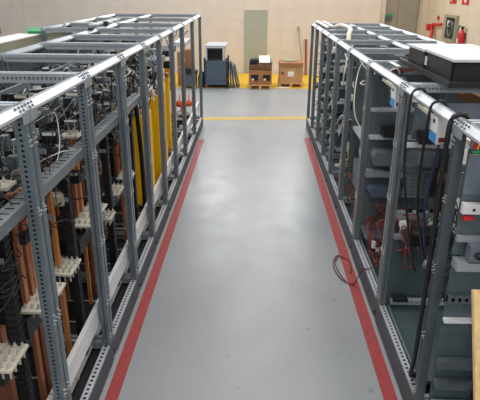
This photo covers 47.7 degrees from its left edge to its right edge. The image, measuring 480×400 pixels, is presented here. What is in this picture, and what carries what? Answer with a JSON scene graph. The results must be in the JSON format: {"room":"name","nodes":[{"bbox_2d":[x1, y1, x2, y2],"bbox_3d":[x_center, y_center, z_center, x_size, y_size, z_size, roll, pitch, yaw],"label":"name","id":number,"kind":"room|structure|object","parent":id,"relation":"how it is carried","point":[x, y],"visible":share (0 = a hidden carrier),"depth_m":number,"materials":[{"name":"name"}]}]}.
{"room":"electrical equipment workshop","nodes":[
{"label":"electrical equipment workshop","id":0,"kind":"room"},
{"bbox_2d":[0,0,380,73],"bbox_3d":[-4.044,-8.391,20.387,18.700,7.000,0.252,1,22,1],"label":"wall","id":1,"kind":"structure","parent":0,"point":[221,20],"depth_m":20.74,"materials":[{"name":"paint"}]},
{"bbox_2d":[243,9,268,72],"bbox_3d":[0.596,-6.115,21.006,0.960,2.370,0.026,1,22,1],"label":"door","id":2,"kind":"structure","parent":1,"relation":"in","point":[255,21],"depth_m":20.91,"materials":[{"name":"paint"}]},
{"bbox_2d":[379,0,386,23],"bbox_3d":[5.436,-8.369,20.493,0.250,7.000,0.450,1,22,1],"label":"trim","id":3,"kind":"structure","parent":1,"relation":"attached to","point":[383,2],"depth_m":20.72,"materials":[{"name":"paint"}]},
{"bbox_2d":[384,0,418,39],"bbox_3d":[6.112,-8.371,20.509,1.600,7.000,0.180,1,22,1],"label":"door","id":4,"kind":"structure","parent":1,"relation":"in","point":[405,12],"depth_m":20.89,"materials":[{"name":"paint"}]},
{"bbox_2d":[385,14,392,19],"bbox_3d":[5.650,-7.032,20.895,0.400,0.220,0.110,1,22,1],"label":"box","id":5,"kind":"object","parent":4,"relation":"attached to","point":[387,16],"visible":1,"depth_m":20.84,"materials":[{"name":"plastic"}]},
{"bbox_2d":[81,72,467,399],"bbox_3d":[-3.422,-0.995,11.322,20.600,0.100,23.600,1,22,1],"label":"floor","id":6,"kind":"structure","parent":0,"point":[249,301],"depth_m":6.26,"materials":[{"name":"grey concrete"}]},
{"bbox_2d":[0,103,67,399],"bbox_3d":[-1.794,0.874,2.941,1.225,2.594,1.128,1,22,1],"label":"frame","id":7,"kind":"object","parent":6,"relation":"on","point":[13,354],"visible":1,"depth_m":3.24,"materials":[{"name":"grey metal"}]},
{"bbox_2d":[0,21,99,52],"bbox_3d":[-3.286,-1.175,8.129,0.375,2.580,9.400,1,22,1],"label":"cable tray","id":8,"kind":"object","parent":6,"relation":"on","point":[10,42],"visible":0.32,"depth_m":8.00,"materials":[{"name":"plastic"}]},
{"bbox_2d":[0,72,113,399],"bbox_3d":[-1.763,0.463,3.982,1.225,2.594,1.129,1,22,1],"label":"frame","id":9,"kind":"object","parent":6,"relation":"on","point":[82,356],"visible":0.73,"depth_m":4.05,"materials":[{"name":"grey metal"}]},
{"bbox_2d":[0,54,138,354],"bbox_3d":[-1.732,0.045,5.042,1.225,2.594,1.148,1,22,1],"label":"frame","id":10,"kind":"object","parent":6,"relation":"on","point":[119,286],"visible":0.48,"depth_m":5.08,"materials":[{"name":"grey metal"}]},
{"bbox_2d":[0,42,155,289],"bbox_3d":[-1.701,-0.365,6.083,1.225,2.594,1.089,1,22,1],"label":"frame","id":11,"kind":"object","parent":6,"relation":"on","point":[143,241],"visible":0.37,"depth_m":6.09,"materials":[{"name":"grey metal"}]},
{"bbox_2d":[41,34,168,242],"bbox_3d":[-1.671,-0.769,7.107,1.225,2.594,1.108,1,22,1],"label":"frame","id":12,"kind":"object","parent":6,"relation":"on","point":[161,211],"visible":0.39,"depth_m":7.12,"materials":[{"name":"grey metal"}]},
{"bbox_2d":[40,22,187,184],"bbox_3d":[-2.026,-1.641,9.290,2.065,2.610,1.268,1,22,1],"label":"frame","id":13,"kind":"object","parent":6,"relation":"on","point":[63,27],"depth_m":9.37,"materials":[{"name":"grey metal"}]},
{"bbox_2d":[74,28,178,210],"bbox_3d":[-1.640,-1.183,8.158,1.225,2.594,1.148,1,22,1],"label":"frame","id":14,"kind":"object","parent":6,"relation":"on","point":[172,181],"visible":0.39,"depth_m":8.21,"materials":[{"name":"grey metal"}]},
{"bbox_2d":[72,17,195,162],"bbox_3d":[-1.987,-2.159,10.627,2.065,2.594,1.598,1,22,1],"label":"frame","id":15,"kind":"object","parent":6,"relation":"on","point":[191,141],"depth_m":10.87,"materials":[{"name":"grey metal"}]},
{"bbox_2d":[88,18,120,24],"bbox_3d":[-2.269,-3.021,9.199,0.140,0.018,1.600,1,22,1],"label":"metal strip","id":16,"kind":"object","parent":15,"relation":"on","point":[113,19],"visible":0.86,"depth_m":9.10,"materials":[{"name":"white metal"}]},
{"bbox_2d":[93,14,202,140],"bbox_3d":[-1.943,-2.752,12.129,2.065,2.594,1.628,1,22,1],"label":"frame","id":17,"kind":"object","parent":6,"relation":"on","point":[199,123],"visible":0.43,"depth_m":12.39,"materials":[{"name":"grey metal"}]},
{"bbox_2d":[105,139,203,399],"bbox_3d":[-0.999,0.620,7.129,0.128,0.002,10.750,1,22,1],"label":"tape","id":18,"kind":"object","parent":6,"relation":"on","point":[113,392],"visible":1,"depth_m":6.01,"materials":[{"name":"red plastic"}]},
{"bbox_2d":[163,72,318,88],"bbox_3d":[1.929,-4.345,19.763,9.200,0.002,3.350,1,22,1],"label":"floor zone","id":19,"kind":"structure","parent":6,"relation":"on","point":[243,77],"depth_m":19.11,"materials":[{"name":"yellow paint"}]},
{"bbox_2d":[177,48,190,85],"bbox_3d":[-1.894,-4.574,18.678,0.440,1.180,0.610,1,22,1],"label":"cardboard box","id":20,"kind":"object","parent":19,"relation":"on","point":[187,50],"visible":0.43,"depth_m":18.45,"materials":[{"name":"brown cardboard"}]},
{"bbox_2d":[185,67,197,86],"bbox_3d":[-1.662,-4.105,18.227,0.460,0.640,0.460,1,22,1],"label":"trolley","id":21,"kind":"object","parent":19,"relation":"on","point":[187,69],"visible":0.45,"depth_m":18.03,"materials":[{"name":"metal"}]},
{"bbox_2d":[198,71,203,86],"bbox_3d":[-1.306,-4.119,18.308,0.220,0.612,0.220,1,22,1],"label":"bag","id":22,"kind":"object","parent":19,"relation":"on","point":[202,71],"visible":0.37,"depth_m":18.26,"materials":[{"name":"plastic"}]},
{"bbox_2d":[204,55,228,88],"bbox_3d":[-0.786,-4.328,18.318,0.800,1.000,0.760,1,22,1],"label":"storage bin","id":23,"kind":"object","parent":19,"relation":"on","point":[216,71],"visible":0.96,"depth_m":18.00,"materials":[{"name":"blue paint"}]},
{"bbox_2d":[204,42,228,60],"bbox_3d":[-0.772,-5.050,18.398,0.760,0.475,1.320,1,22,1],"label":"enclosure","id":24,"kind":"object","parent":23,"relation":"on","point":[213,50],"visible":1,"depth_m":18.18,"materials":[{"name":"metal"}]},
{"bbox_2d":[229,60,231,87],"bbox_3d":[-0.328,-4.265,18.356,0.065,0.860,0.650,1,22,1],"label":"panel","id":25,"kind":"object","parent":19,"relation":"on","point":[229,60],"visible":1,"depth_m":18.16,"materials":[{"name":"grey metal"}]},
{"bbox_2d":[230,61,233,87],"bbox_3d":[-0.255,-4.257,18.405,0.110,0.810,0.660,1,22,1],"label":"panel","id":26,"kind":"object","parent":19,"relation":"on","point":[231,61],"visible":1,"depth_m":18.18,"materials":[{"name":"metal"}]},
{"bbox_2d":[232,62,236,87],"bbox_3d":[-0.181,-4.249,18.455,0.155,0.760,0.670,1,22,1],"label":"panel","id":27,"kind":"object","parent":19,"relation":"on","point":[235,80],"visible":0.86,"depth_m":18.24,"materials":[{"name":"metal"}]},
{"bbox_2d":[234,64,239,87],"bbox_3d":[-0.107,-4.241,18.504,0.200,0.710,0.680,1,22,1],"label":"panel","id":28,"kind":"object","parent":19,"relation":"on","point":[235,69],"visible":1,"depth_m":18.31,"materials":[{"name":"grey metal"}]},
{"bbox_2d":[248,84,271,88],"bbox_3d":[0.684,-3.945,18.544,0.780,0.140,0.980,1,22,1],"label":"pallet","id":29,"kind":"object","parent":19,"relation":"on","point":[249,85],"visible":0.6,"depth_m":18.08,"materials":[{"name":"brown wood"}]},
{"bbox_2d":[249,70,271,84],"bbox_3d":[0.686,-4.223,18.428,0.760,0.458,0.890,1,22,1],"label":"wooden crate","id":30,"kind":"object","parent":29,"relation":"on","point":[257,77],"visible":0.94,"depth_m":18.04,"materials":[{"name":"brown wood"}]},
{"bbox_2d":[249,58,272,69],"bbox_3d":[0.706,-4.606,18.379,0.790,0.289,0.800,1,22,1],"label":"crate collar","id":31,"kind":"object","parent":30,"relation":"on","point":[261,66],"visible":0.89,"depth_m":18.06,"materials":[{"name":"brown wood"}]},
{"bbox_2d":[250,57,257,64],"bbox_3d":[0.471,-4.690,18.326,0.260,0.238,0.350,1,22,1],"label":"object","id":32,"kind":"object","parent":31,"relation":"on","point":[253,61],"visible":1,"depth_m":18.18,"materials":[{"name":"plastic"}]},
{"bbox_2d":[259,56,269,62],"bbox_3d":[0.832,-4.748,18.320,0.360,0.182,0.531,1,22,1],"label":"sheet","id":33,"kind":"object","parent":31,"relation":"in","point":[262,59],"visible":1,"depth_m":18.28,"materials":[{"name":"paper"}]},
{"bbox_2d":[278,80,302,86],"bbox_3d":[1.745,-4.081,18.905,0.840,0.140,0.950,1,22,1],"label":"pallet","id":34,"kind":"object","parent":19,"relation":"on","point":[279,84],"visible":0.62,"depth_m":18.46,"materials":[{"name":"brown wood"}]},
{"bbox_2d":[278,60,302,82],"bbox_3d":[1.737,-4.446,18.740,0.800,0.658,0.890,1,22,1],"label":"carton","id":35,"kind":"object","parent":34,"relation":"on","point":[289,72],"visible":0.99,"depth_m":18.35,"materials":[{"name":"brown cardboard"}]},
{"bbox_2d":[282,59,296,61],"bbox_3d":[1.712,-4.807,18.700,0.500,0.038,0.400,1,22,1],"label":"parcel","id":36,"kind":"object","parent":35,"relation":"on","point":[283,60],"visible":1,"depth_m":18.53,"materials":[{"name":"beige paper"}]},
{"bbox_2d":[297,27,301,59],"bbox_3d":[2.320,-5.714,20.833,0.078,1.773,0.560,-9,24,-23],"label":"pole","id":37,"kind":"object","parent":19,"relation":"on","point":[298,28],"visible":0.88,"depth_m":20.77,"materials":[{"name":"brown wood"}]},
{"bbox_2d":[304,39,306,74],"bbox_3d":[2.535,-5.495,20.916,0.089,1.319,0.456,0,22,-2],"label":"pole","id":38,"kind":"object","parent":19,"relation":"on","point":[305,71],"visible":1,"depth_m":20.88,"materials":[{"name":"red metal"}]},
{"bbox_2d":[196,116,314,119],"bbox_3d":[0.462,-2.119,14.098,6.255,0.002,0.349,-1,22,-3],"label":"floor line","id":39,"kind":"object","parent":6,"relation":"on","point":[296,117],"depth_m":14.08,"materials":[{"name":"yellow paint"}]},
{"bbox_2d":[306,23,391,135],"bbox_3d":[2.412,-2.700,12.295,1.635,2.430,1.018,1,22,1],"label":"frame","id":40,"kind":"object","parent":6,"relation":"on","point":[313,25],"visible":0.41,"depth_m":12.48,"materials":[{"name":"grey metal"}]},
{"bbox_2d":[316,21,328,27],"bbox_3d":[1.714,-3.687,11.373,0.060,0.024,1.950,1,22,1],"label":"strip","id":41,"kind":"object","parent":40,"relation":"on","point":[319,22],"visible":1,"depth_m":11.02,"materials":[{"name":"plastic"}]},
{"bbox_2d":[304,138,397,399],"bbox_3d":[1.348,0.611,7.191,0.130,0.002,11.000,1,22,1],"label":"tape","id":42,"kind":"object","parent":6,"relation":"on","point":[385,383],"visible":1,"depth_m":6.00,"materials":[{"name":"red plastic"}]},
{"bbox_2d":[333,255,377,284],"bbox_3d":[1.289,0.704,6.403,0.274,0.400,0.952,-4,22,-10],"label":"wire loop","id":43,"kind":"object","parent":6,"relation":"on","point":[335,258],"visible":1,"depth_m":6.38,"materials":[{"name":"red plastic"}]},
{"bbox_2d":[310,26,403,148],"bbox_3d":[2.383,-2.315,11.319,1.635,2.430,1.078,1,22,1],"label":"frame","id":44,"kind":"object","parent":6,"relation":"on","point":[318,28],"visible":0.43,"depth_m":11.51,"materials":[{"name":"grey metal"}]},
{"bbox_2d":[315,30,418,162],"bbox_3d":[2.355,-1.932,10.347,1.635,2.430,1.008,1,22,1],"label":"frame","id":45,"kind":"object","parent":6,"relation":"on","point":[324,32],"visible":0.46,"depth_m":10.44,"materials":[{"name":"grey metal"}]},
{"bbox_2d":[334,23,352,39],"bbox_3d":[1.913,-3.012,9.833,0.226,0.269,1.654,1,22,1],"label":"hose","id":46,"kind":"object","parent":45,"relation":"on","point":[340,25],"visible":0.93,"depth_m":9.78,"materials":[{"name":"white plastic"}]},
{"bbox_2d":[320,34,439,181],"bbox_3d":[2.326,-1.550,9.380,1.635,2.430,1.068,1,22,1],"label":"frame","id":47,"kind":"object","parent":6,"relation":"on","point":[324,163],"visible":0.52,"depth_m":9.55,"materials":[{"name":"grey metal"}]},
{"bbox_2d":[327,40,448,207],"bbox_3d":[2.295,-1.132,8.319,1.635,2.430,1.208,1,22,1],"label":"frame","id":48,"kind":"object","parent":6,"relation":"on","point":[332,184],"visible":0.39,"depth_m":8.51,"materials":[{"name":"grey metal"}]},
{"bbox_2d":[337,48,468,246],"bbox_3d":[2.260,-0.665,7.134,1.635,2.430,1.338,1,22,1],"label":"frame","id":49,"kind":"object","parent":6,"relation":"on","point":[346,213],"visible":0.27,"depth_m":7.43,"materials":[{"name":"grey metal"}]},
{"bbox_2d":[353,126,361,138],"bbox_3d":[1.891,-0.865,7.184,0.700,0.080,0.600,1,22,1],"label":"shelf","id":50,"kind":"object","parent":49,"relation":"attached to","point":[357,129],"depth_m":7.24,"materials":[{"name":"metal"}]},
{"bbox_2d":[351,61,479,315],"bbox_3d":[2.221,-0.142,5.809,1.635,2.430,1.508,1,22,1],"label":"frame","id":51,"kind":"object","parent":6,"relation":"on","point":[379,132],"visible":0.38,"depth_m":6.22,"materials":[{"name":"grey metal"}]},
{"bbox_2d":[360,237,381,283],"bbox_3d":[1.831,0.735,6.112,0.720,0.050,1.330,1,22,1],"label":"tray","id":52,"kind":"object","parent":51,"relation":"on","point":[365,244],"depth_m":6.31,"materials":[{"name":"grey metal"}]},
{"bbox_2d":[360,224,398,240],"bbox_3d":[1.851,0.390,6.497,0.750,0.030,0.400,1,22,1],"label":"shelf","id":53,"kind":"object","parent":51,"relation":"attached to","point":[363,227],"depth_m":6.49,"materials":[{"name":"metal"}]},
{"bbox_2d":[365,168,402,177],"bbox_3d":[1.859,-0.314,6.386,0.750,0.080,0.090,1,22,1],"label":"shelf","id":54,"kind":"object","parent":51,"relation":"attached to","point":[369,172],"depth_m":6.35,"materials":[{"name":"metal"}]},
{"bbox_2d":[373,238,412,267],"bbox_3d":[1.525,0.555,5.508,0.103,0.719,1.086,-1,22,-2],"label":"wire bundle","id":55,"kind":"object","parent":51,"relation":"in","point":[379,253],"visible":0.34,"depth_m":5.78,"materials":[{"name":"red plastic"}]},
{"bbox_2d":[390,84,412,107],"bbox_3d":[1.496,-0.971,5.021,0.173,0.210,0.168,1,22,1],"label":"module","id":56,"kind":"object","parent":51,"relation":"attached to","point":[394,98],"visible":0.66,"depth_m":4.98,"materials":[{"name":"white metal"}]},
{"bbox_2d":[398,43,479,87],"bbox_3d":[2.111,-1.303,5.134,0.800,0.205,1.660,1,22,1],"label":"chassis","id":57,"kind":"object","parent":51,"relation":"on","point":[449,65],"visible":1,"depth_m":4.85,"materials":[{"name":"black plastic"}]},
{"bbox_2d":[398,60,479,87],"bbox_3d":[2.110,-1.216,5.168,0.800,0.018,1.660,1,22,1],"label":"tray","id":58,"kind":"object","parent":57,"relation":"on","point":[443,80],"depth_m":4.65,"materials":[{"name":"black metal"}]},
{"bbox_2d":[375,83,479,399],"bbox_3d":[2.181,0.393,4.451,1.635,2.430,1.408,1,22,1],"label":"frame","id":59,"kind":"object","parent":6,"relation":"on","point":[400,287],"visible":0.61,"depth_m":4.77,"materials":[{"name":"metal"}]},
{"bbox_2d":[403,87,433,271],"bbox_3d":[1.481,-0.138,4.526,0.274,1.562,0.222,1,22,1],"label":"cable","id":60,"kind":"object","parent":59,"relation":"hanging from","point":[419,88],"visible":0.77,"depth_m":4.51,"materials":[{"name":"black rubber"}]},
{"bbox_2d":[387,303,471,385],"bbox_3d":[1.793,1.248,4.810,0.720,0.050,1.130,1,22,1],"label":"tray","id":61,"kind":"object","parent":59,"relation":"on","point":[404,316],"depth_m":5.03,"materials":[{"name":"grey metal"}]},
{"bbox_2d":[422,145,439,273],"bbox_3d":[1.533,0.046,4.341,0.053,1.253,0.149,-5,22,-13],"label":"cable","id":62,"kind":"object","parent":59,"relation":"hanging from","point":[438,146],"visible":0.65,"depth_m":4.38,"materials":[{"name":"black rubber"}]},
{"bbox_2d":[416,100,448,257],"bbox_3d":[1.467,-0.120,4.135,0.274,1.311,0.113,-2,22,-5],"label":"cable","id":63,"kind":"object","parent":59,"relation":"hanging from","point":[435,101],"visible":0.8,"depth_m":4.05,"materials":[{"name":"black rubber"}]},
{"bbox_2d":[422,256,427,268],"bbox_3d":[1.527,0.492,4.429,0.073,0.151,0.056,1,22,1],"label":"connector","id":64,"kind":"object","parent":63,"relation":"attached to","point":[425,260],"visible":0.38,"depth_m":4.43,"materials":[{"name":"grey plastic"}]},
{"bbox_2d":[408,112,470,377],"bbox_3d":[1.427,0.456,3.885,0.249,2.211,0.261,-16,27,-36],"label":"cable","id":65,"kind":"object","parent":59,"relation":"on","point":[411,374],"visible":0.84,"depth_m":3.73,"materials":[{"name":"black rubber"}]},
{"bbox_2d":[429,113,452,144],"bbox_3d":[1.462,-0.516,3.868,0.173,0.210,0.168,1,22,1],"label":"module","id":66,"kind":"object","parent":59,"relation":"attached to","point":[438,125],"visible":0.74,"depth_m":3.82,"materials":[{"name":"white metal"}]},
{"bbox_2d":[425,121,479,399],"bbox_3d":[2.143,0.895,3.177,1.635,2.430,1.328,1,22,1],"label":"frame","id":67,"kind":"object","parent":6,"relation":"on","point":[452,377],"visible":0.86,"depth_m":3.67,"materials":[{"name":"grey metal"}]},
{"bbox_2d":[442,316,471,323],"bbox_3d":[1.780,0.833,3.744,0.750,0.025,0.050,1,22,1],"label":"shelf","id":68,"kind":"object","parent":67,"relation":"attached to","point":[446,319],"depth_m":3.73,"materials":[{"name":"white metal"}]},
{"bbox_2d":[460,202,479,214],"bbox_3d":[1.785,0.057,3.443,0.750,0.070,0.040,1,22,1],"label":"shelf","id":69,"kind":"object","parent":67,"relation":"attached to","point":[466,208],"depth_m":3.43,"materials":[{"name":"white metal"}]},
{"bbox_2d":[471,289,479,399],"bbox_3d":[1.357,1.246,3.088,0.044,1.322,0.674,1,22,1],"label":"plank","id":70,"kind":"object","parent":67,"relation":"on","point":[475,293],"visible":1,"depth_m":3.11,"materials":[{"name":"beige wood"}]},
{"bbox_2d":[425,0,479,45],"bbox_3d":[6.859,-4.648,11.084,0.150,7.000,20.400,1,22,1],"label":"wall","id":71,"kind":"structure","parent":0,"point":[469,15],"depth_m":17.17,"materials":[{"name":"paint"}]},
{"bbox_2d":[415,0,428,39],"bbox_3d":[6.953,-8.244,20.201,0.200,7.000,0.600,1,22,1],"label":"trim","id":72,"kind":"structure","parent":71,"relation":"attached to","point":[423,4],"depth_m":20.53,"materials":[{"name":"paint"}]},
{"bbox_2d":[426,16,442,37],"bbox_3d":[6.850,-5.649,19.263,0.220,1.660,1.354,1,22,1],"label":"pipe","id":73,"kind":"object","parent":71,"relation":"attached to","point":[429,27],"visible":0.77,"depth_m":19.36,"materials":[{"name":"red metal"}]},
{"bbox_2d":[441,14,458,41],"bbox_3d":[6.898,-5.662,17.866,0.120,0.810,1.160,1,22,1],"label":"picture frame","id":74,"kind":"object","parent":71,"relation":"attached to","point":[450,24],"visible":1,"depth_m":17.73,"materials":[{"name":"metal"}]},
{"bbox_2d":[456,25,465,43],"bbox_3d":[6.805,-5.025,16.759,0.235,0.695,0.408,1,22,1],"label":"fire extinguisher","id":75,"kind":"object","parent":71,"relation":"attached to","point":[461,36],"visible":0.84,"depth_m":16.63,"materials":[{"name":"red paint"}]},
{"bbox_2d":[462,0,468,4],"bbox_3d":[6.931,-6.293,16.616,0.016,0.600,0.600,1,22,1],"label":"fire sign","id":76,"kind":"object","parent":71,"relation":"attached to","point":[464,2],"visible":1,"depth_m":16.67,"materials":[{"name":"red paint"}]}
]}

